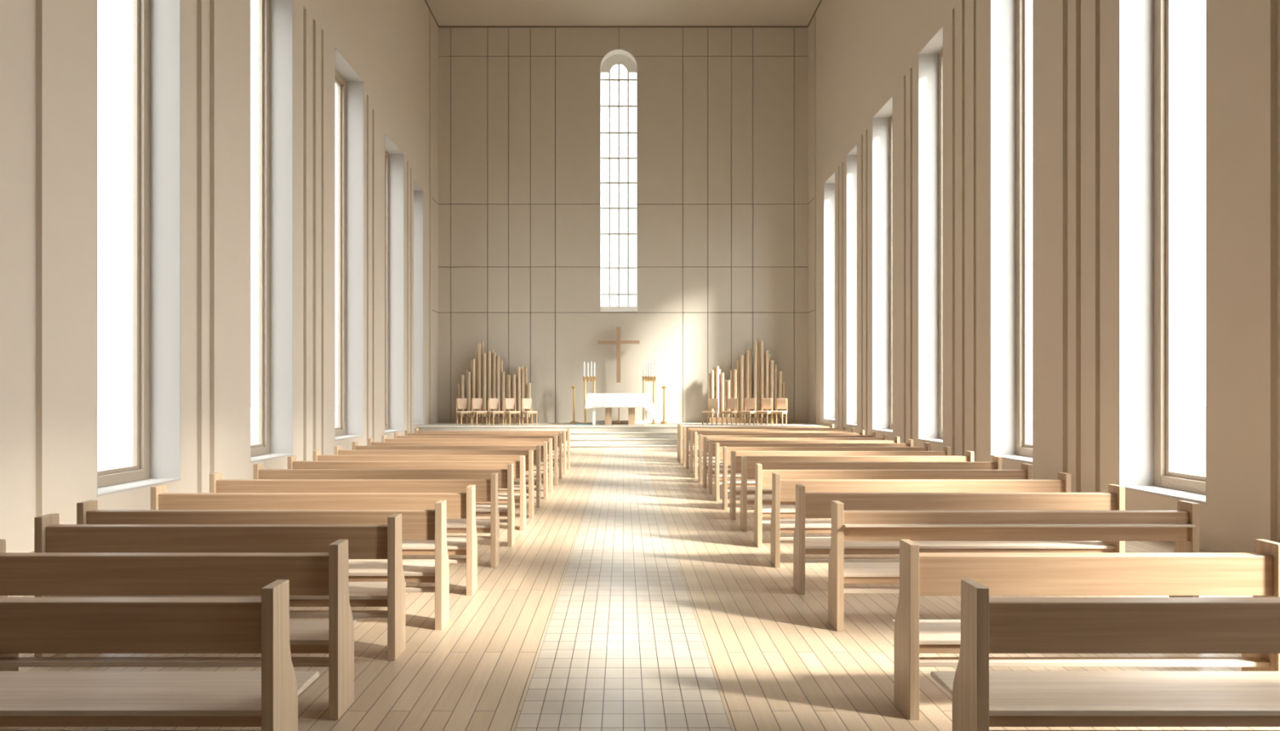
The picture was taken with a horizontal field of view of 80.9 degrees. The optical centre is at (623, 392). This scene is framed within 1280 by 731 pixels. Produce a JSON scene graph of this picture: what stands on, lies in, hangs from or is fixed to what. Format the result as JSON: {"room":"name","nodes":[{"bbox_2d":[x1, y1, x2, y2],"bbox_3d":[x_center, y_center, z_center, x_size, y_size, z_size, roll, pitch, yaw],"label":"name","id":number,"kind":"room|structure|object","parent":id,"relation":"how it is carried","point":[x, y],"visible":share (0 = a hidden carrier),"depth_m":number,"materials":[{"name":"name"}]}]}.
{"room":"house of worship","nodes":[
{"label":"house of worship","id":0,"kind":"room"},
{"bbox_2d":[0,0,438,552],"bbox_3d":[-6.960,-5.650,11.800,0.700,14.900,30.000,0,0,0],"label":"wall","id":1,"kind":"structure","parent":0,"point":[48,48],"depth_m":12.11,"materials":[{"name":"paint"}]},
{"bbox_2d":[97,0,181,497],"bbox_3d":[-6.902,-3.420,10.310,0.595,9.460,1.780,0,0,0],"label":"window","id":2,"kind":"structure","parent":1,"relation":"in","point":[156,23],"depth_m":11.19,"materials":[{"name":"grey paint"}]},
{"bbox_2d":[250,0,293,463],"bbox_3d":[-6.902,-3.425,14.150,0.595,9.350,1.700,0,0,0],"label":"window","id":3,"kind":"structure","parent":1,"relation":"in","point":[275,16],"depth_m":14.99,"materials":[{"name":"grey paint"}]},
{"bbox_2d":[334,46,364,441],"bbox_3d":[-6.902,-3.415,18.150,0.595,9.050,1.900,0,0,0],"label":"window","id":4,"kind":"structure","parent":1,"relation":"in","point":[349,83],"depth_m":19.09,"materials":[{"name":"grey paint"}]},
{"bbox_2d":[384,133,404,434],"bbox_3d":[-6.902,-3.030,21.700,0.595,8.340,1.800,0,0,0],"label":"window","id":5,"kind":"structure","parent":1,"relation":"in","point":[393,156],"depth_m":22.59,"materials":[{"name":"grey paint"}]},
{"bbox_2d":[413,181,423,426],"bbox_3d":[-6.902,-2.830,24.225,0.595,7.740,1.150,0,0,0],"label":"window","id":6,"kind":"structure","parent":1,"relation":"in","point":[418,191],"depth_m":24.79,"materials":[{"name":"grey paint"}]},
{"bbox_2d":[438,27,808,422],"bbox_3d":[0.000,-5.650,27.125,14.620,14.900,0.650,0,0,0],"label":"wall","id":7,"kind":"structure","parent":0,"point":[722,113],"depth_m":26.80,"materials":[{"name":"brown"}]},
{"bbox_2d":[600,48,637,311],"bbox_3d":[-0.161,-7.581,27.005,1.337,9.393,0.490,0,0,0],"label":"window","id":8,"kind":"structure","parent":7,"relation":"in","point":[618,56],"depth_m":27.15,"materials":[{"name":"glass"}]},
{"bbox_2d":[597,327,639,382],"bbox_3d":[-0.158,-1.336,26.630,1.474,1.966,0.340,0,0,0],"label":"wall cross","id":9,"kind":"object","parent":7,"relation":"attached to","point":[618,341],"visible":1,"depth_m":26.46,"materials":[{"name":"brown wood"}]},
{"bbox_2d":[426,0,820,26],"bbox_3d":[0.000,-13.250,11.800,14.420,0.300,30.800,0,0,0],"label":"ceiling","id":10,"kind":"structure","parent":0,"point":[446,12],"depth_m":25.78,"materials":[{"name":"paint"}]},
{"bbox_2d":[0,451,1279,730],"bbox_3d":[0.000,1.950,11.800,14.420,0.300,30.800,0,0,0],"label":"floor","id":11,"kind":"structure","parent":0,"point":[630,599],"depth_m":5.58,"materials":[{"name":"brown wood"}]},
{"bbox_2d":[0,579,319,730],"bbox_3d":[-2.747,1.317,3.460,2.507,0.965,0.519,0,0,0],"label":"pew","id":12,"kind":"object","parent":11,"relation":"on","point":[267,699],"visible":1,"depth_m":3.25,"materials":[{"name":"brown wood"}]},
{"bbox_2d":[0,539,356,719],"bbox_3d":[-2.568,1.317,4.340,2.004,0.965,0.439,0,0,0],"label":"pew","id":13,"kind":"object","parent":11,"relation":"on","point":[21,574],"visible":0.81,"depth_m":4.15,"materials":[{"name":"brown wood"}]},
{"bbox_2d":[34,513,405,661],"bbox_3d":[-2.740,1.317,5.250,2.420,0.965,0.439,0,0,0],"label":"pew","id":14,"kind":"object","parent":11,"relation":"on","point":[365,541],"visible":0.64,"depth_m":5.06,"materials":[{"name":"brown wood"}]},
{"bbox_2d":[76,500,448,630],"bbox_3d":[-2.758,1.317,5.900,2.766,0.965,0.439,0,0,0],"label":"pew","id":15,"kind":"object","parent":11,"relation":"on","point":[416,525],"visible":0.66,"depth_m":5.71,"materials":[{"name":"brown wood"}]},
{"bbox_2d":[150,484,477,595],"bbox_3d":[-2.767,1.317,6.870,2.853,0.965,0.439,0,0,0],"label":"pew","id":16,"kind":"object","parent":11,"relation":"on","point":[459,505],"visible":0.6,"depth_m":6.68,"materials":[{"name":"brown wood"}]},
{"bbox_2d":[208,472,499,568],"bbox_3d":[-2.780,1.317,7.920,2.940,0.965,0.439,0,0,0],"label":"pew","id":17,"kind":"object","parent":11,"relation":"on","point":[486,491],"visible":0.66,"depth_m":7.73,"materials":[{"name":"brown wood"}]},
{"bbox_2d":[253,462,515,546],"bbox_3d":[-2.809,1.317,8.970,3.019,0.965,0.439,0,0,0],"label":"pew","id":18,"kind":"object","parent":11,"relation":"on","point":[505,477],"visible":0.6,"depth_m":8.78,"materials":[{"name":"brown wood"}]},
{"bbox_2d":[287,455,526,530],"bbox_3d":[-2.844,1.317,10.020,3.088,0.965,0.439,0,0,0],"label":"pew","id":19,"kind":"object","parent":11,"relation":"on","point":[518,466],"visible":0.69,"depth_m":9.83,"materials":[{"name":"brown wood"}]},
{"bbox_2d":[312,450,533,518],"bbox_3d":[-2.878,1.317,10.970,3.145,0.965,0.439,0,0,0],"label":"pew","id":20,"kind":"object","parent":11,"relation":"on","point":[529,465],"visible":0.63,"depth_m":10.78,"materials":[{"name":"brown wood"}]},
{"bbox_2d":[333,445,541,508],"bbox_3d":[-2.909,1.317,11.920,3.208,0.965,0.439,0,0,0],"label":"pew","id":21,"kind":"object","parent":11,"relation":"on","point":[337,449],"visible":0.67,"depth_m":11.73,"materials":[{"name":"brown wood"}]},
{"bbox_2d":[351,441,547,499],"bbox_3d":[-2.935,1.317,12.870,3.280,0.965,0.439,0,0,0],"label":"pew","id":22,"kind":"object","parent":11,"relation":"on","point":[544,449],"visible":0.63,"depth_m":12.68,"materials":[{"name":"brown wood"}]},
{"bbox_2d":[367,438,552,492],"bbox_3d":[-2.969,1.317,13.820,3.337,0.965,0.439,0,0,0],"label":"pew","id":23,"kind":"object","parent":11,"relation":"on","point":[370,441],"visible":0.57,"depth_m":13.63,"materials":[{"name":"brown wood"}]},
{"bbox_2d":[382,435,558,485],"bbox_3d":[-2.997,1.317,14.820,3.413,0.965,0.439,0,0,0],"label":"pew","id":24,"kind":"object","parent":11,"relation":"on","point":[555,464],"visible":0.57,"depth_m":14.63,"materials":[{"name":"brown wood"}]},
{"bbox_2d":[394,432,562,479],"bbox_3d":[-3.027,1.317,15.820,3.484,0.965,0.439,0,0,0],"label":"pew","id":25,"kind":"object","parent":11,"relation":"on","point":[396,434],"visible":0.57,"depth_m":15.63,"materials":[{"name":"brown wood"}]},
{"bbox_2d":[404,430,566,474],"bbox_3d":[-3.057,1.317,16.820,3.554,0.965,0.439,0,0,0],"label":"pew","id":26,"kind":"object","parent":11,"relation":"on","point":[406,432],"visible":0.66,"depth_m":16.63,"materials":[{"name":"brown wood"}]},
{"bbox_2d":[414,427,569,469],"bbox_3d":[-3.083,1.317,17.820,3.635,0.965,0.439,0,0,0],"label":"pew","id":27,"kind":"object","parent":11,"relation":"on","point":[416,430],"visible":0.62,"depth_m":17.63,"materials":[{"name":"brown wood"}]},
{"bbox_2d":[413,422,830,451],"bbox_3d":[0.000,1.435,24.909,13.216,0.730,3.778,0,0,0],"label":"platform","id":28,"kind":"object","parent":11,"relation":"on","point":[658,437],"visible":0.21,"depth_m":23.92,"materials":[{"name":"wood"}]},
{"bbox_2d":[456,398,471,425],"bbox_3d":[-5.310,0.630,25.033,0.400,0.880,0.406,0,0,-36],"label":"chair","id":29,"kind":"object","parent":28,"relation":"on","point":[462,403],"visible":1,"depth_m":25.09,"materials":[{"name":"beige wood"}]},
{"bbox_2d":[471,398,487,425],"bbox_3d":[-4.798,0.630,25.033,0.400,0.880,0.406,0,0,-36],"label":"chair","id":30,"kind":"object","parent":28,"relation":"on","point":[477,403],"visible":1,"depth_m":25.09,"materials":[{"name":"brown wood"}]},
{"bbox_2d":[457,341,531,423],"bbox_3d":[-4.527,-0.373,26.380,2.592,2.885,0.400,0,0,0],"label":"pipe organ","id":31,"kind":"object","parent":28,"relation":"on","point":[495,384],"visible":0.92,"depth_m":26.26,"materials":[{"name":"beige wood"}]},
{"bbox_2d":[488,398,503,425],"bbox_3d":[-4.249,0.630,25.033,0.400,0.880,0.406,0,0,-36],"label":"chair","id":32,"kind":"object","parent":28,"relation":"on","point":[493,403],"visible":1,"depth_m":25.09,"materials":[{"name":"brown wood"}]},
{"bbox_2d":[504,398,519,425],"bbox_3d":[-3.701,0.630,25.033,0.400,0.880,0.406,0,0,-36],"label":"chair","id":33,"kind":"object","parent":28,"relation":"on","point":[509,403],"visible":1,"depth_m":25.09,"materials":[{"name":"brown wood"}]},
{"bbox_2d":[521,398,537,425],"bbox_3d":[-3.129,0.630,25.033,0.400,0.880,0.406,0,0,-36],"label":"chair","id":34,"kind":"object","parent":28,"relation":"on","point":[526,403],"visible":1,"depth_m":25.09,"materials":[{"name":"brown wood"}]},
{"bbox_2d":[569,386,577,422],"bbox_3d":[-1.715,0.423,26.100,0.260,1.295,0.260,0,0,0],"label":"stand","id":35,"kind":"object","parent":28,"relation":"on","point":[574,388],"visible":0.94,"depth_m":26.07,"materials":[{"name":"brown metal"}]},
{"bbox_2d":[568,422,592,424],"bbox_3d":[-1.448,1.048,25.700,0.779,0.045,0.300,0,0,0],"label":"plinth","id":36,"kind":"object","parent":28,"relation":"on","point":[569,423],"visible":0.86,"depth_m":25.55,"materials":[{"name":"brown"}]},
{"bbox_2d":[582,376,596,422],"bbox_3d":[-1.165,0.252,26.050,0.499,1.636,0.180,0,0,0],"label":"candelabrum","id":37,"kind":"object","parent":28,"relation":"on","point":[584,378],"visible":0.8,"depth_m":26.02,"materials":[{"name":"gold metal"}]},
{"bbox_2d":[583,361,585,376],"bbox_3d":[-1.352,-0.825,26.050,0.052,0.568,0.051,0,0,0],"label":"candle","id":38,"kind":"object","parent":37,"relation":"on","point":[584,362],"visible":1,"depth_m":26.03,"materials":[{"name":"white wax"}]},
{"bbox_2d":[586,363,588,376],"bbox_3d":[-1.223,-0.807,26.050,0.052,0.530,0.051,0,0,0],"label":"candle","id":39,"kind":"object","parent":37,"relation":"on","point":[587,363],"visible":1,"depth_m":26.03,"materials":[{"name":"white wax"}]},
{"bbox_2d":[593,363,595,376],"bbox_3d":[-0.997,-0.807,26.050,0.052,0.530,0.051,0,0,0],"label":"candle","id":40,"kind":"object","parent":37,"relation":"on","point":[593,363],"visible":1,"depth_m":26.03,"materials":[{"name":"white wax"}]},
{"bbox_2d":[592,408,647,425],"bbox_3d":[-0.136,0.556,25.200,2.046,1.027,0.860,0,0,0],"label":"altar table","id":41,"kind":"object","parent":28,"relation":"on","point":[608,420],"visible":0.73,"depth_m":24.87,"materials":[{"name":"brown wood"}]},
{"bbox_2d":[584,393,654,421],"bbox_3d":[-0.119,0.487,25.197,2.354,0.925,1.008,0,0,0],"label":"altar cloth","id":42,"kind":"object","parent":41,"relation":"on","point":[644,401],"visible":1,"depth_m":24.73,"materials":[{"name":"white fabric"}]},
{"bbox_2d":[641,376,656,423],"bbox_3d":[0.881,0.252,26.050,0.527,1.636,0.180,0,0,0],"label":"candelabrum","id":43,"kind":"object","parent":28,"relation":"on","point":[652,380],"visible":0.88,"depth_m":26.02,"materials":[{"name":"gold metal"}]},
{"bbox_2d":[642,361,644,376],"bbox_3d":[0.702,-0.825,26.050,0.052,0.568,0.051,0,0,0],"label":"candle","id":44,"kind":"object","parent":43,"relation":"on","point":[643,362],"visible":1,"depth_m":26.04,"materials":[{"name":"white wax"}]},
{"bbox_2d":[645,363,647,376],"bbox_3d":[0.801,-0.807,26.050,0.052,0.530,0.051,0,0,0],"label":"candle","id":45,"kind":"object","parent":43,"relation":"on","point":[646,363],"visible":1,"depth_m":26.03,"materials":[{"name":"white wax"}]},
{"bbox_2d":[648,361,649,376],"bbox_3d":[0.888,-0.825,26.050,0.052,0.568,0.051,0,0,0],"label":"candle","id":46,"kind":"object","parent":43,"relation":"on","point":[648,362],"visible":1,"depth_m":26.04,"materials":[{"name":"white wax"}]},
{"bbox_2d":[650,363,652,376],"bbox_3d":[0.975,-0.807,26.050,0.052,0.530,0.051,0,0,0],"label":"candle","id":47,"kind":"object","parent":43,"relation":"on","point":[651,363],"visible":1,"depth_m":26.03,"materials":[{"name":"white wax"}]},
{"bbox_2d":[653,361,655,376],"bbox_3d":[1.092,-0.825,26.050,0.052,0.568,0.051,0,0,0],"label":"candle","id":48,"kind":"object","parent":43,"relation":"on","point":[654,362],"visible":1,"depth_m":26.03,"materials":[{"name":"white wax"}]},
{"bbox_2d":[660,386,667,423],"bbox_3d":[1.422,0.423,26.100,0.260,1.295,0.260,0,0,0],"label":"stand","id":49,"kind":"object","parent":28,"relation":"on","point":[664,388],"visible":0.98,"depth_m":26.07,"materials":[{"name":"brown metal"}]},
{"bbox_2d":[702,398,717,425],"bbox_3d":[2.891,0.630,25.033,0.400,0.880,0.406,0,0,36],"label":"chair","id":50,"kind":"object","parent":28,"relation":"on","point":[712,403],"visible":1,"depth_m":25.08,"materials":[{"name":"brown wood"}]},
{"bbox_2d":[721,398,737,425],"bbox_3d":[3.546,0.630,25.033,0.400,0.880,0.406,0,0,36],"label":"chair","id":51,"kind":"object","parent":28,"relation":"on","point":[731,403],"visible":1,"depth_m":25.08,"materials":[{"name":"brown wood"}]},
{"bbox_2d":[707,337,785,423],"bbox_3d":[4.341,-0.427,26.380,2.733,2.994,0.400,0,0,0],"label":"pipe organ","id":52,"kind":"object","parent":28,"relation":"on","point":[719,388],"visible":0.9,"depth_m":26.28,"materials":[{"name":"beige wood"}]},
{"bbox_2d":[739,398,755,425],"bbox_3d":[4.142,0.630,25.033,0.400,0.880,0.406,0,0,36],"label":"chair","id":53,"kind":"object","parent":28,"relation":"on","point":[749,403],"visible":1,"depth_m":25.09,"materials":[{"name":"brown wood"}]},
{"bbox_2d":[756,398,772,425],"bbox_3d":[4.714,0.630,25.033,0.400,0.880,0.406,0,0,36],"label":"chair","id":54,"kind":"object","parent":28,"relation":"on","point":[766,403],"visible":1,"depth_m":25.11,"materials":[{"name":"brown wood"}]},
{"bbox_2d":[771,398,787,425],"bbox_3d":[5.215,0.630,25.033,0.400,0.880,0.406,0,0,36],"label":"chair","id":55,"kind":"object","parent":28,"relation":"on","point":[781,403],"visible":1,"depth_m":25.08,"materials":[{"name":"brown wood"}]},
{"bbox_2d":[677,424,834,460],"bbox_3d":[3.525,1.317,20.120,4.150,0.965,0.439,0,0,0],"label":"pew","id":56,"kind":"object","parent":11,"relation":"on","point":[678,425],"visible":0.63,"depth_m":19.93,"materials":[{"name":"brown wood"}]},
{"bbox_2d":[680,425,840,463],"bbox_3d":[3.504,1.317,19.370,4.088,0.965,0.439,0,0,0],"label":"pew","id":57,"kind":"object","parent":11,"relation":"on","point":[838,427],"visible":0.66,"depth_m":19.18,"materials":[{"name":"brown wood"}]},
{"bbox_2d":[682,426,847,466],"bbox_3d":[3.489,1.317,18.620,4.017,0.965,0.439,0,0,0],"label":"pew","id":58,"kind":"object","parent":11,"relation":"on","point":[845,428],"visible":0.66,"depth_m":18.43,"materials":[{"name":"brown wood"}]},
{"bbox_2d":[685,427,854,469],"bbox_3d":[3.466,1.317,17.820,3.952,0.965,0.439,0,0,0],"label":"pew","id":59,"kind":"object","parent":11,"relation":"on","point":[852,430],"visible":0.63,"depth_m":17.63,"materials":[{"name":"brown wood"}]},
{"bbox_2d":[689,430,864,473],"bbox_3d":[3.440,1.317,16.920,3.880,0.965,0.439,0,0,0],"label":"pew","id":60,"kind":"object","parent":11,"relation":"on","point":[862,432],"visible":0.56,"depth_m":16.73,"materials":[{"name":"brown wood"}]},
{"bbox_2d":[693,431,875,478],"bbox_3d":[3.414,1.317,16.020,3.809,0.965,0.439,0,0,0],"label":"pew","id":61,"kind":"object","parent":11,"relation":"on","point":[873,435],"visible":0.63,"depth_m":15.83,"materials":[{"name":"brown wood"}]},
{"bbox_2d":[697,434,888,483],"bbox_3d":[3.386,1.317,15.120,3.742,0.965,0.439,0,0,0],"label":"pew","id":62,"kind":"object","parent":11,"relation":"on","point":[885,437],"visible":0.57,"depth_m":14.93,"materials":[{"name":"brown wood"}]},
{"bbox_2d":[702,436,899,488],"bbox_3d":[3.361,1.317,14.320,3.682,0.965,0.439,0,0,0],"label":"pew","id":63,"kind":"object","parent":11,"relation":"on","point":[896,439],"visible":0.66,"depth_m":14.13,"materials":[{"name":"brown wood"}]},
{"bbox_2d":[707,439,913,494],"bbox_3d":[3.338,1.317,13.520,3.617,0.965,0.439,0,0,0],"label":"pew","id":64,"kind":"object","parent":11,"relation":"on","point":[909,443],"visible":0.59,"depth_m":13.33,"materials":[{"name":"brown wood"}]},
{"bbox_2d":[714,442,930,502],"bbox_3d":[3.313,1.317,12.620,3.545,0.965,0.439,0,0,0],"label":"pew","id":65,"kind":"object","parent":11,"relation":"on","point":[718,451],"visible":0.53,"depth_m":12.43,"materials":[{"name":"brown wood"}]},
{"bbox_2d":[722,446,951,510],"bbox_3d":[3.287,1.317,11.720,3.474,0.965,0.439,0,0,0],"label":"pew","id":66,"kind":"object","parent":11,"relation":"on","point":[946,451],"visible":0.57,"depth_m":11.53,"materials":[{"name":"brown wood"}]},
{"bbox_2d":[729,451,973,519],"bbox_3d":[3.251,1.317,10.820,3.422,0.965,0.439,0,0,0],"label":"pew","id":67,"kind":"object","parent":11,"relation":"on","point":[735,461],"visible":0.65,"depth_m":10.63,"materials":[{"name":"brown wood"}]},
{"bbox_2d":[740,456,1001,532],"bbox_3d":[3.225,1.317,9.920,3.350,0.965,0.439,0,0,0],"label":"pew","id":68,"kind":"object","parent":11,"relation":"on","point":[748,468],"visible":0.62,"depth_m":9.73,"materials":[{"name":"brown wood"}]},
{"bbox_2d":[754,463,1032,547],"bbox_3d":[3.155,1.317,8.920,3.190,0.965,0.439,0,0,0],"label":"pew","id":69,"kind":"object","parent":11,"relation":"on","point":[763,478],"visible":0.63,"depth_m":8.73,"materials":[{"name":"brown wood"}]},
{"bbox_2d":[770,472,1071,568],"bbox_3d":[3.080,1.317,7.920,3.040,0.965,0.439,0,0,0],"label":"pew","id":70,"kind":"object","parent":11,"relation":"on","point":[783,491],"visible":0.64,"depth_m":7.73,"materials":[{"name":"brown wood"}]},
{"bbox_2d":[793,484,1124,595],"bbox_3d":[3.020,1.317,6.900,2.901,0.965,0.439,0,0,0],"label":"pew","id":71,"kind":"object","parent":11,"relation":"on","point":[807,505],"visible":0.73,"depth_m":6.71,"materials":[{"name":"brown wood"}]},
{"bbox_2d":[827,501,1199,631],"bbox_3d":[2.975,1.317,5.852,2.730,0.965,0.474,0,0,0],"label":"pew","id":72,"kind":"object","parent":11,"relation":"on","point":[1181,526],"visible":0.69,"depth_m":5.68,"materials":[{"name":"brown wood"}]},
{"bbox_2d":[891,539,1279,719],"bbox_3d":[2.612,1.317,4.340,2.075,0.965,0.439,0,0,0],"label":"pew","id":73,"kind":"object","parent":11,"relation":"on","point":[1256,574],"visible":0.72,"depth_m":4.15,"materials":[{"name":"brown wood"}]},
{"bbox_2d":[930,579,1279,730],"bbox_3d":[2.755,1.317,3.460,2.490,0.965,0.519,0,0,0],"label":"pew","id":74,"kind":"object","parent":11,"relation":"on","point":[982,699],"visible":1,"depth_m":3.25,"materials":[{"name":"brown wood"}]},
{"bbox_2d":[808,0,1279,552],"bbox_3d":[6.960,-5.650,11.800,0.700,14.900,30.000,0,0,0],"label":"wall","id":75,"kind":"structure","parent":0,"point":[863,54],"depth_m":11.28,"materials":[{"name":"paint"}]},
{"bbox_2d":[424,0,822,313],"bbox_3d":[0.000,-7.973,11.800,13.220,10.253,30.000,0,0,0],"label":"trim","id":76,"kind":"structure","parent":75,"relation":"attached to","point":[438,26],"depth_m":26.77,"materials":[{"name":"brown"}]},
{"bbox_2d":[823,172,835,421],"bbox_3d":[6.902,-3.005,24.050,0.595,7.790,1.300,0,0,0],"label":"window","id":77,"kind":"structure","parent":75,"relation":"in","point":[829,184],"depth_m":24.69,"materials":[{"name":"white glass"}]},
{"bbox_2d":[846,144,857,426],"bbox_3d":[6.902,-3.040,21.700,0.595,8.000,1.000,0,0,0],"label":"window","id":78,"kind":"structure","parent":75,"relation":"in","point":[851,157],"depth_m":22.19,"materials":[{"name":"white glass"}]},
{"bbox_2d":[871,96,892,433],"bbox_3d":[6.902,-3.150,19.150,0.595,8.300,1.500,0,0,0],"label":"window","id":79,"kind":"structure","parent":75,"relation":"in","point":[882,119],"depth_m":19.89,"materials":[{"name":"grey paint"}]},
{"bbox_2d":[918,26,942,444],"bbox_3d":[6.902,-3.270,16.150,0.595,8.660,1.300,0,0,0],"label":"window","id":80,"kind":"structure","parent":75,"relation":"in","point":[931,56],"depth_m":16.79,"materials":[{"name":"grey paint"}]},
{"bbox_2d":[990,0,1032,463],"bbox_3d":[6.902,-3.325,12.800,0.595,8.950,1.400,0,0,0],"label":"window","id":81,"kind":"structure","parent":75,"relation":"in","point":[1009,19],"depth_m":13.49,"materials":[{"name":"grey paint"}]},
{"bbox_2d":[1119,0,1206,505],"bbox_3d":[6.902,-3.365,9.250,0.595,9.270,1.500,0,0,0],"label":"window","id":82,"kind":"structure","parent":75,"relation":"in","point":[1146,27],"depth_m":9.99,"materials":[{"name":"grey paint"}]},
{"label":"outside","id":83,"kind":"structure","parent":0,"visible":0},
{"bbox_2d":[97,407,1205,475],"bbox_3d":[0.000,2.100,10.000,180.000,0.001,200.000,0,0,0],"label":"ground","id":84,"kind":"structure","parent":83,"point":[114,424],"depth_m":35.56,"materials":[{"name":"white"}]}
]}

